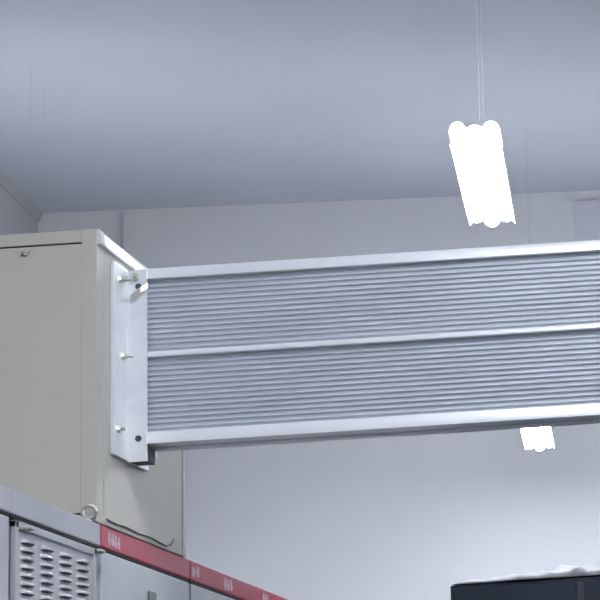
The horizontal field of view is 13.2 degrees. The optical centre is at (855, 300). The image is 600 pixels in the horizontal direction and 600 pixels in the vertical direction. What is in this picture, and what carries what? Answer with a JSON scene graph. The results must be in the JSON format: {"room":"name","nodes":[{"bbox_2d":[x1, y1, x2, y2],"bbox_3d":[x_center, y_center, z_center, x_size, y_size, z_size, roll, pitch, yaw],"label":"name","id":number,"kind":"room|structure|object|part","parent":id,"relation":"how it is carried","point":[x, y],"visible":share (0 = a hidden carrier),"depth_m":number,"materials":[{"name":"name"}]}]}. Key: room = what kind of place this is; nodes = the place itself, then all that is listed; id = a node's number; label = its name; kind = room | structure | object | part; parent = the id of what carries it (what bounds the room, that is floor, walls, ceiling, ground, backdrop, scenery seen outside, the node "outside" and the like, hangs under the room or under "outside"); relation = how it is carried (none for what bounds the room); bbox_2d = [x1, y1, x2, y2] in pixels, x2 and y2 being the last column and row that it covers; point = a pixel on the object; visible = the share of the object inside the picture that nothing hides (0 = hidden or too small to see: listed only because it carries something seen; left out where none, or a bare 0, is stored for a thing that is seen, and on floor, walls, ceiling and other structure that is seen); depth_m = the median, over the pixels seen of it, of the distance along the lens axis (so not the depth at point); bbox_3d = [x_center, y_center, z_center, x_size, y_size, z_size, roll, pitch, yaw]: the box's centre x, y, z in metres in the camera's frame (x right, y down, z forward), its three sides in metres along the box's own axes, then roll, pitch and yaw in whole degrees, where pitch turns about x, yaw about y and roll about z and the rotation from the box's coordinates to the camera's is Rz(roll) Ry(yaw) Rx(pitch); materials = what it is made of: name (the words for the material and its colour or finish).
{"room":"electrical room","nodes":[
{"label":"electrical room","id":0,"kind":"room"},
{"bbox_2d":[0,185,37,234],"bbox_3d":[-4.148,0.058,4.710,0.204,5.620,19.800,-3,-12,-5],"label":"wall","id":1,"kind":"structure","parent":0,"point":[14,219],"depth_m":14.36,"materials":[{"name":"paint"}]},
{"bbox_2d":[0,170,42,221],"bbox_3d":[-4.207,-2.660,5.315,0.035,0.055,19.800,-3,-12,-5],"label":"trim","id":2,"kind":"structure","parent":1,"relation":"attached to","point":[6,183],"depth_m":14.47,"materials":[{"name":"grey paint"}]},
{"bbox_2d":[0,0,599,212],"bbox_3d":[0.065,-2.978,5.708,9.030,0.200,20.200,-3,-12,-5],"label":"ceiling","id":3,"kind":"structure","parent":0,"point":[127,104],"depth_m":13.03,"materials":[{"name":"paint"}]},
{"bbox_2d":[29,162,29,191],"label":"pendant lamp","id":4,"kind":"object","parent":3,"relation":"hanging from","point":[29,162],"depth_m":12.21,"materials":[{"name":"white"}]},
{"bbox_2d":[43,161,43,194],"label":"pendant lamp","id":5,"kind":"object","parent":3,"relation":"hanging from","point":[43,161],"depth_m":12.52,"materials":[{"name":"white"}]},
{"bbox_2d":[449,11,515,226],"bbox_3d":[-1.317,-1.248,8.582,0.170,1.770,1.171,-2,-12,-6],"label":"pendant lamp","id":6,"kind":"object","parent":3,"relation":"hanging from","point":[477,153],"visible":1,"depth_m":8.28,"materials":[{"name":"white"}]},
{"bbox_2d":[520,112,554,450],"bbox_3d":[-1.776,-0.135,13.518,0.170,1.770,1.171,-2,-12,-6],"label":"pendant lamp","id":7,"kind":"object","parent":3,"relation":"hanging from","point":[540,437],"visible":0.38,"depth_m":13.51,"materials":[{"name":"white"}]},
{"bbox_2d":[38,190,599,599],"bbox_3d":[-0.487,2.042,14.817,9.030,5.620,0.202,-3,-12,-5],"label":"wall","id":8,"kind":"structure","parent":0,"point":[415,517],"depth_m":14.77,"materials":[{"name":"paint"}]},
{"bbox_2d":[121,212,123,249],"bbox_3d":[-4.376,0.540,14.739,0.050,2.200,0.037,-3,-12,-5],"label":"conduit","id":9,"kind":"object","parent":8,"relation":"attached to","point":[122,213],"visible":0.17,"depth_m":14.94,"materials":[{"name":"grey metal"}]},
{"bbox_2d":[572,200,599,240],"bbox_3d":[-0.706,-0.114,15.168,2.013,1.100,0.028,-3,-12,-5],"label":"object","id":10,"kind":"structure","parent":8,"relation":"attached to","point":[586,214],"depth_m":15.17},
{"bbox_3d":[0.428,2.696,4.463,9.030,0.200,20.200,-3,-12,-5],"label":"floor","id":11,"kind":"structure","parent":0,"visible":0},
{"bbox_2d":[0,485,9,599],"bbox_3d":[-1.901,1.415,3.783,1.025,2.298,0.624,-4,-12,0],"label":"tall cabinet","id":12,"kind":"object","parent":11,"relation":"on","point":[4,491],"visible":1,"depth_m":4.28,"materials":[{"name":"grey metal"}]},
{"bbox_3d":[-1.462,0.775,3.917,0.016,0.947,0.612,-4,-12,0],"label":"door","id":13,"kind":"part","parent":12,"relation":"part of","materials":[{"name":"grey metal"}]},
{"bbox_3d":[-1.496,0.286,4.024,0.022,0.044,0.624,-4,-12,0],"label":"header panel","id":14,"kind":"part","parent":12,"relation":"part of","materials":[{"name":"grey metal"}]},
{"bbox_2d":[7,489,105,599],"bbox_3d":[-1.899,1.520,4.340,1.015,2.331,0.502,-4,-12,0],"label":"tall cabinet","id":15,"kind":"object","parent":11,"relation":"on","point":[52,550],"visible":0.99,"depth_m":4.52,"materials":[{"name":"grey metal"}]},
{"bbox_3d":[-1.450,0.895,4.460,0.024,0.945,0.450,-4,-12,0],"label":"louvred door","id":16,"kind":"part","parent":15,"relation":"part of","materials":[{"name":"grey metal"}]},
{"bbox_3d":[-1.488,0.406,4.577,0.022,0.044,0.502,-4,-12,0],"label":"header panel","id":17,"kind":"part","parent":15,"relation":"part of","materials":[{"name":"grey metal"}]},
{"bbox_2d":[96,525,189,599],"bbox_3d":[-1.885,1.657,4.890,1.025,2.298,0.627,-4,-12,0],"label":"tall cabinet","id":18,"kind":"object","parent":11,"relation":"on","point":[130,568],"visible":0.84,"depth_m":5.04,"materials":[{"name":"grey"}]},
{"bbox_2d":[0,229,185,556],"bbox_3d":[-1.958,0.239,5.153,0.962,0.586,0.628,-4,-12,0],"label":"box","id":19,"kind":"object","parent":18,"relation":"on","point":[55,287],"visible":0.66,"depth_m":4.87,"materials":[{"name":"beige metal"}]},
{"bbox_3d":[-1.966,0.175,4.855,0.953,0.586,0.006,-4,-12,0],"label":"frame","id":20,"kind":"part","parent":19,"relation":"part of","materials":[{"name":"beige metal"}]},
{"bbox_3d":[-1.489,0.210,5.157,0.004,0.586,0.616,-4,-12,0],"label":"panel","id":21,"kind":"part","parent":19,"relation":"part of","materials":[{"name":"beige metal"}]},
{"bbox_2d":[110,240,599,470],"bbox_3d":[1.501,-0.053,5.061,5.996,0.402,0.234,-4,-12,0],"label":"busway","id":22,"kind":"object","parent":19,"relation":"attached to","point":[498,337],"visible":1,"depth_m":5.05,"materials":[{"name":"metal"}]},
{"bbox_3d":[-1.486,0.139,5.061,0.008,0.395,0.234,-4,-12,0],"label":"flange plate","id":23,"kind":"part","parent":22,"relation":"part of","materials":[{"name":"metal"}]},
{"bbox_3d":[1.503,-0.240,5.094,5.970,0.024,0.034,-4,-12,0],"label":"rail","id":24,"kind":"part","parent":22,"relation":"part of","materials":[{"name":"metal"}]},
{"bbox_3d":[1.508,-0.153,5.081,5.970,0.152,0.024,-4,-12,0],"label":"ribbed panel","id":25,"kind":"part","parent":22,"relation":"part of","materials":[{"name":"silver metal"}]},
{"bbox_3d":[1.514,-0.075,5.057,5.970,0.012,0.034,-4,-12,0],"label":"rail","id":26,"kind":"part","parent":22,"relation":"part of","materials":[{"name":"metal"}]},
{"bbox_3d":[1.524,0.093,5.021,5.970,0.026,0.034,-4,-12,0],"label":"rail","id":27,"kind":"part","parent":22,"relation":"part of","materials":[{"name":"metal"}]},
{"bbox_3d":[1.519,0.007,5.045,5.970,0.153,0.024,-4,-12,0],"label":"ribbed panel","id":28,"kind":"part","parent":22,"relation":"part of","materials":[{"name":"silver metal"}]},
{"bbox_3d":[1.515,-0.058,5.120,5.970,0.368,0.024,-4,-12,0],"label":"rail","id":29,"kind":"part","parent":22,"relation":"part of","materials":[{"name":"metal"}]},
{"bbox_2d":[106,518,174,546],"bbox_3d":[-1.467,0.475,5.079,0.004,0.024,0.466,-4,-12,0],"label":"loose cable","id":30,"kind":"object","parent":18,"relation":"on","point":[106,518],"visible":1,"depth_m":5.07,"materials":[{"name":"grey plastic"}]},
{"bbox_3d":[-1.446,1.017,5.024,0.016,0.947,0.615,-4,-12,0],"label":"door","id":31,"kind":"part","parent":18,"relation":"part of","materials":[{"name":"grey metal"}]},
{"bbox_2d":[188,560,260,599],"bbox_3d":[-1.877,1.791,5.506,1.025,2.298,0.627,-4,-12,0],"label":"tall cabinet","id":32,"kind":"object","parent":11,"relation":"on","point":[205,583],"visible":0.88,"depth_m":5.64,"materials":[{"name":"grey"}]},
{"bbox_3d":[-1.437,1.152,5.639,0.016,0.947,0.615,-4,-12,0],"label":"door","id":33,"kind":"part","parent":32,"relation":"part of","materials":[{"name":"grey metal"}]},
{"bbox_2d":[261,589,287,599],"bbox_3d":[-1.868,1.926,6.121,1.025,2.298,0.627,-4,-12,0],"label":"tall cabinet","id":34,"kind":"object","parent":11,"relation":"on","point":[265,595],"visible":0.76,"depth_m":6.14,"materials":[{"name":"red metal"}]},
{"bbox_2d":[450,576,599,599],"bbox_3d":[-0.308,2.017,7.240,1.600,2.405,0.642,-4,-12,0],"label":"tall cabinet","id":35,"kind":"object","parent":11,"relation":"on","point":[584,588],"visible":1,"depth_m":7.20,"materials":[{"name":"black metal"}]},
{"bbox_3d":[-0.926,1.941,6.969,0.368,2.273,0.018,-4,-12,0],"label":"door","id":36,"kind":"part","parent":35,"relation":"part of","materials":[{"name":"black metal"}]},
{"bbox_2d":[451,565,599,585],"bbox_3d":[-0.582,0.800,7.364,1.201,0.052,0.317,-4,-12,0],"label":"plastic film","id":37,"kind":"object","parent":35,"relation":"on","point":[562,571],"visible":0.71,"depth_m":7.23,"materials":[{"name":"white plastic"}]},
{"bbox_3d":[-0.731,1.930,6.970,0.022,2.271,0.016,-4,-12,0],"label":"door post","id":38,"kind":"part","parent":35,"relation":"part of","materials":[{"name":"grey metal"}]},
{"bbox_3d":[-0.528,1.916,6.969,0.386,2.273,0.018,-4,-12,0],"label":"door","id":39,"kind":"part","parent":35,"relation":"part of","materials":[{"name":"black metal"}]}
]}

